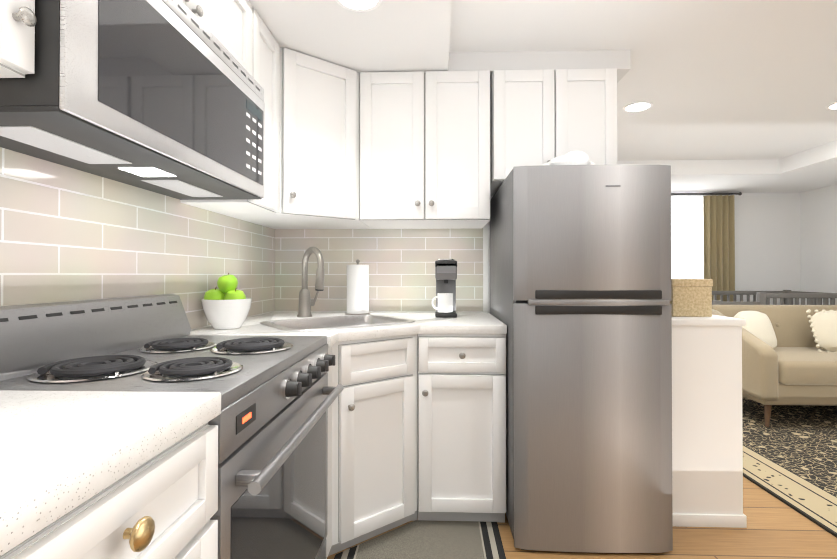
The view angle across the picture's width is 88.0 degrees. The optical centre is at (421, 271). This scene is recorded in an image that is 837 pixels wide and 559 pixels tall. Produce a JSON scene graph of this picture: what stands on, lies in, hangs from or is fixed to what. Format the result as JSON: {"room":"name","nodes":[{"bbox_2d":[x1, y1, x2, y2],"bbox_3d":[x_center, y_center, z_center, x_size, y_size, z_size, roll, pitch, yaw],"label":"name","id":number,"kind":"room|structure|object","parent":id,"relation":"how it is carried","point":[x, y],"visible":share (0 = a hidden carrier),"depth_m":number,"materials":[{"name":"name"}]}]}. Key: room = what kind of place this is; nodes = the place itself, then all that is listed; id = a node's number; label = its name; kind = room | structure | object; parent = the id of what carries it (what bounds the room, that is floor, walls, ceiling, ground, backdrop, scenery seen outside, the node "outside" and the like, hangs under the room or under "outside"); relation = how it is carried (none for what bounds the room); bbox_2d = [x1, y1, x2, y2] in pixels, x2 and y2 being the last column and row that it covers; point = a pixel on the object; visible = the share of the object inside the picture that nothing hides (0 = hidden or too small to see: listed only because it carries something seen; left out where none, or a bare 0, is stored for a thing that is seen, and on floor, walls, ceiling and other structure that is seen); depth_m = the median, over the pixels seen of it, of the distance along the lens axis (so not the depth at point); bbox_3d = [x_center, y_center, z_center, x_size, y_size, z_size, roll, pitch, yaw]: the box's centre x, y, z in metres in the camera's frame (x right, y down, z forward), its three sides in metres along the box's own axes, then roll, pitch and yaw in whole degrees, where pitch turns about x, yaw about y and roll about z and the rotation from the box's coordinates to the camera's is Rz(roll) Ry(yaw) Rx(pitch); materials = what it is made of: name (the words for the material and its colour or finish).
{"room":"kitchen","nodes":[
{"label":"kitchen","id":0,"kind":"room"},
{"bbox_2d":[249,0,451,73],"bbox_3d":[-0.468,-1.101,0.218,1.071,0.100,4.950,0,0,2],"label":"ceiling","id":1,"kind":"structure","parent":0,"point":[399,36],"depth_m":1.88,"materials":[{"name":"white paint"}]},
{"bbox_2d":[335,0,381,11],"bbox_3d":[-0.242,-1.036,1.636,0.186,0.006,0.186,0,0,2],"label":"recessed light","id":2,"kind":"object","parent":1,"relation":"in","point":[361,5],"visible":1,"depth_m":1.68,"materials":[{"name":"white"}]},
{"bbox_2d":[488,196,492,312],"bbox_3d":[0.082,0.020,2.727,2.005,2.300,0.120,0,0,2],"label":"wall","id":3,"kind":"structure","parent":0,"point":[489,264],"depth_m":2.66,"materials":[{"name":"white paint"}]},
{"bbox_2d":[219,48,370,228],"bbox_3d":[-0.624,-0.647,2.335,0.601,0.767,0.703,0,0,2],"label":"upper cabinet","id":4,"kind":"object","parent":3,"relation":"attached to","point":[319,143],"visible":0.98,"depth_m":2.12,"materials":[{"name":"white wood"}]},
{"bbox_2d":[275,223,487,311],"bbox_3d":[-0.254,-0.006,2.675,1.321,0.589,0.008,0,0,2],"label":"backsplash","id":5,"kind":"structure","parent":3,"relation":"attached to","point":[401,264],"depth_m":2.67,"materials":[{"name":"tile"}]},
{"bbox_2d":[360,70,489,228],"bbox_3d":[0.021,-0.646,2.430,0.676,0.767,0.472,0,0,2],"label":"upper cabinet","id":6,"kind":"object","parent":3,"relation":"attached to","point":[424,150],"visible":0.98,"depth_m":2.23,"materials":[{"name":"white wood"}]},
{"bbox_2d":[490,68,616,195],"bbox_3d":[0.685,-0.746,2.409,0.629,0.567,0.472,0,0,2],"label":"upper cabinet","id":7,"kind":"object","parent":3,"relation":"attached to","point":[539,117],"visible":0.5,"depth_m":2.21,"materials":[{"name":"white wood"}]},
{"bbox_2d":[327,477,836,558],"bbox_3d":[1.780,1.191,1.571,6.275,0.060,8.440,0,0,2],"label":"floor","id":8,"kind":"structure","parent":0,"point":[776,528],"depth_m":1.87,"materials":[{"name":"brown wood"}]},
{"bbox_2d":[0,422,217,558],"bbox_3d":[-0.666,0.705,0.570,0.645,0.894,0.450,0,0,2],"label":"base cabinet","id":9,"kind":"object","parent":8,"relation":"on","point":[163,504],"visible":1,"depth_m":0.61,"materials":[{"name":"white wood"}]},
{"bbox_2d":[0,390,220,555],"bbox_3d":[-0.678,0.238,0.559,0.611,0.040,0.480,0,0,2],"label":"countertop","id":10,"kind":"structure","parent":9,"relation":"on","point":[62,453],"depth_m":0.57,"materials":[{"name":"stone"}]},
{"bbox_2d":[0,294,343,558],"bbox_3d":[-0.626,0.620,1.197,0.666,1.075,0.793,0,0,2],"label":"range","id":11,"kind":"object","parent":8,"relation":"on","point":[279,396],"visible":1,"depth_m":1.06,"materials":[{"name":"grey metal"}]},
{"bbox_2d":[260,314,417,558],"bbox_3d":[-0.477,0.703,2.135,0.920,0.925,1.084,0,0,2],"label":"base cabinet","id":12,"kind":"object","parent":8,"relation":"on","point":[373,449],"visible":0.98,"depth_m":1.84,"materials":[{"name":"white wood"}]},
{"bbox_2d":[190,311,506,346],"bbox_3d":[-0.272,0.265,2.128,1.319,0.040,1.078,0,0,2],"label":"countertop","id":13,"kind":"structure","parent":12,"relation":"on","point":[465,323],"depth_m":1.95,"materials":[{"name":"stone"}]},
{"bbox_2d":[201,273,251,328],"bbox_3d":[-0.830,0.124,1.846,0.198,0.236,0.198,0,0,2],"label":"bowl","id":14,"kind":"object","parent":13,"relation":"on","point":[226,305],"visible":1,"depth_m":1.79,"materials":[{"name":"white ceramic"}]},
{"bbox_2d":[297,246,324,317],"bbox_3d":[-0.586,0.059,2.302,0.179,0.376,0.204,0,0,2],"label":"gooseneck faucet","id":15,"kind":"object","parent":13,"relation":"on","point":[306,302],"visible":1,"depth_m":2.31,"materials":[{"name":"silver metal"}]},
{"bbox_2d":[260,314,414,330],"bbox_3d":[-0.397,0.346,2.080,0.731,0.212,0.706,0,0,2],"label":"sink basin","id":16,"kind":"object","parent":13,"relation":"in","point":[350,321],"depth_m":2.21,"materials":[{"name":"silver metal"}]},
{"bbox_2d":[345,259,369,314],"bbox_3d":[-0.369,0.090,2.486,0.144,0.315,0.144,0,0,2],"label":"paper towel holder","id":17,"kind":"object","parent":13,"relation":"on","point":[357,289],"visible":1,"depth_m":2.43,"materials":[{"name":"white paper"}]},
{"bbox_2d":[431,259,456,317],"bbox_3d":[0.121,0.090,2.373,0.138,0.312,0.166,0,0,2],"label":"coffee maker","id":18,"kind":"object","parent":13,"relation":"on","point":[445,275],"visible":1,"depth_m":2.30,"materials":[{"name":"grey plastic"}]},
{"bbox_2d":[431,293,452,312],"bbox_3d":[0.110,0.172,2.340,0.118,0.105,0.086,0,0,2],"label":"mug","id":19,"kind":"object","parent":18,"relation":"on","point":[444,301],"depth_m":2.31,"materials":[{"name":"white ceramic"}]},
{"bbox_2d":[334,520,505,558],"bbox_3d":[-0.026,1.153,1.185,0.690,0.008,1.649,0,0,2],"label":"runner rug","id":20,"kind":"object","parent":8,"relation":"on","point":[420,539],"visible":1,"depth_m":1.84,"materials":[{"name":"grey fabric"}]},
{"bbox_2d":[418,334,505,521],"bbox_3d":[0.192,0.727,2.290,0.403,0.880,0.728,0,0,2],"label":"base cabinet","id":21,"kind":"object","parent":8,"relation":"on","point":[461,427],"visible":1,"depth_m":1.97,"materials":[{"name":"white wood"}]},
{"bbox_2d":[490,165,672,552],"bbox_3d":[0.719,0.366,2.190,0.646,1.600,0.846,0,0,2],"label":"refrigerator","id":22,"kind":"object","parent":8,"relation":"on","point":[580,282],"visible":0.92,"depth_m":1.77,"materials":[{"name":"grey metal"}]},
{"bbox_2d":[543,151,594,164],"bbox_3d":[0.660,-0.483,1.944,0.252,0.092,0.164,0,0,2],"label":"cloth","id":23,"kind":"object","parent":22,"relation":"on","point":[576,158],"visible":0.48,"depth_m":1.88,"materials":[{"name":"white fabric"}]},
{"bbox_2d":[712,290,836,304],"bbox_3d":[3.591,0.700,4.677,1.316,0.972,0.776,0,0,2],"label":"railing","id":24,"kind":"object","parent":8,"relation":"on","point":[786,297],"visible":0.27,"depth_m":4.32,"materials":[{"name":"grey wood"}]},
{"bbox_2d":[742,396,836,537],"bbox_3d":[3.145,1.165,2.822,2.610,0.012,2.930,0,0,2],"label":"living room rug","id":25,"kind":"object","parent":8,"relation":"on","point":[790,456],"depth_m":2.71,"materials":[{"name":"black fabric"}]},
{"bbox_2d":[712,305,836,426],"bbox_3d":[3.466,0.733,3.607,1.900,0.858,0.953,0,0,2],"label":"sofa","id":26,"kind":"object","parent":25,"relation":"on","point":[789,354],"visible":0.77,"depth_m":3.36,"materials":[{"name":"fabric"}]},
{"bbox_2d":[449,0,836,160],"bbox_3d":[1.778,-1.190,1.541,5.715,0.100,7.980,0,0,2],"label":"ceiling","id":27,"kind":"structure","parent":0,"point":[733,79],"depth_m":2.31,"materials":[{"name":"white paint"}]},
{"bbox_2d":[448,50,630,82],"bbox_3d":[0.608,-1.082,2.446,0.934,0.100,0.426,0,0,2],"label":"bulkhead","id":28,"kind":"object","parent":27,"relation":"attached to","point":[620,60],"visible":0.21,"depth_m":2.23,"materials":[{"name":"white paint"}]},
{"bbox_2d":[623,101,652,111],"bbox_3d":[1.478,-1.125,2.971,0.186,0.006,0.186,0,0,2],"label":"recessed light","id":29,"kind":"object","parent":27,"relation":"in","point":[638,106],"visible":1,"depth_m":2.96,"materials":[{"name":"white"}]},
{"bbox_2d":[617,140,836,192],"bbox_3d":[2.780,-1.067,1.507,3.470,0.146,7.740,0,0,2],"label":"bulkhead","id":30,"kind":"object","parent":27,"relation":"attached to","point":[727,176],"depth_m":4.36,"materials":[{"name":"white paint"}]},
{"bbox_2d":[671,192,741,194],"bbox_3d":[3.030,-0.936,5.270,1.680,0.040,0.040,0,0,2],"label":"curtain rod","id":31,"kind":"object","parent":30,"relation":"attached to","point":[739,193],"visible":0.52,"depth_m":5.25,"materials":[{"name":"grey metal"}]},
{"bbox_2d":[671,197,703,278],"bbox_3d":[2.997,-0.111,5.322,0.970,1.605,0.022,0,0,2],"label":"window curtain","id":32,"kind":"object","parent":31,"relation":"hanging from","point":[687,255],"visible":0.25,"depth_m":5.31,"materials":[{"name":"white fabric"}]},
{"bbox_2d":[703,195,734,301],"bbox_3d":[3.599,0.117,5.245,0.360,2.068,0.062,0,0,2],"label":"drape","id":33,"kind":"object","parent":31,"relation":"hanging from","point":[719,236],"visible":0.6,"depth_m":5.24,"materials":[{"name":"beige fabric"}]},
{"bbox_2d":[826,102,836,109],"bbox_3d":[2.852,-1.125,2.926,0.186,0.006,0.186,0,0,2],"label":"recessed light","id":34,"kind":"object","parent":27,"relation":"in","point":[832,106],"visible":1,"depth_m":2.96,"materials":[{"name":"white"}]},
{"bbox_2d":[672,315,746,527],"bbox_3d":[1.278,0.695,2.356,0.417,0.945,0.772,0,0,2],"label":"wall","id":35,"kind":"structure","parent":0,"point":[707,460],"depth_m":1.98,"materials":[{"name":"white paint"}]},
{"bbox_2d":[670,279,712,316],"bbox_3d":[1.299,0.130,2.168,0.193,0.180,0.193,0,0,2],"label":"storage box","id":36,"kind":"object","parent":35,"relation":"on","point":[691,297],"visible":0.69,"depth_m":2.08,"materials":[{"name":"beige wicker"}]},
{"bbox_2d":[710,193,800,304],"bbox_3d":[2.910,0.043,5.426,3.710,2.300,0.120,0,0,2],"label":"wall","id":37,"kind":"structure","parent":0,"point":[767,244],"depth_m":5.33,"materials":[{"name":"white paint"}]},
{"bbox_2d":[671,195,706,196],"bbox_3d":[3.007,-0.318,5.349,1.010,1.300,0.028,0,0,2],"label":"window","id":38,"kind":"structure","parent":37,"relation":"in","point":[688,195],"depth_m":5.33,"materials":[{"name":"white"}]},
{"bbox_2d":[800,185,836,304],"bbox_3d":[4.574,0.009,1.439,0.120,2.300,7.740,0,0,2],"label":"wall","id":39,"kind":"structure","parent":0,"point":[818,220],"depth_m":5.05,"materials":[{"name":"white paint"}]},
{"bbox_3d":[-1.061,0.000,0.289,0.120,2.300,5.070,0,0,2],"label":"wall","id":40,"kind":"structure","parent":0,"visible":0},
{"bbox_2d":[0,0,36,77],"bbox_3d":[-0.827,-0.697,0.517,0.316,0.697,0.530,0,0,2],"label":"upper cabinet","id":41,"kind":"object","parent":40,"relation":"attached to","point":[18,20],"visible":1,"depth_m":0.74,"materials":[{"name":"white wood"}]},
{"bbox_2d":[0,147,274,329],"bbox_3d":[-0.961,-0.016,1.401,0.008,0.589,2.600,0,0,2],"label":"backsplash","id":42,"kind":"structure","parent":40,"relation":"attached to","point":[68,234],"depth_m":1.34,"materials":[{"name":"tile"}]},
{"bbox_2d":[182,0,252,75],"bbox_3d":[-0.803,-0.878,1.240,0.316,0.323,0.906,0,0,2],"label":"upper cabinet","id":43,"kind":"object","parent":40,"relation":"attached to","point":[228,24],"visible":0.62,"depth_m":1.54,"materials":[{"name":"white wood"}]},
{"bbox_2d":[0,0,264,199],"bbox_3d":[-0.791,-0.496,1.236,0.338,0.432,0.906,0,0,2],"label":"over-the-range microwave","id":44,"kind":"object","parent":43,"relation":"attached to","point":[164,97],"visible":1,"depth_m":1.02,"materials":[{"name":"grey metal"}]},
{"bbox_2d":[180,8,279,212],"bbox_3d":[-0.783,-0.651,1.841,0.316,0.767,0.294,0,0,2],"label":"upper cabinet","id":45,"kind":"object","parent":40,"relation":"attached to","point":[266,61],"visible":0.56,"depth_m":1.88,"materials":[{"name":"white wood"}]}
]}

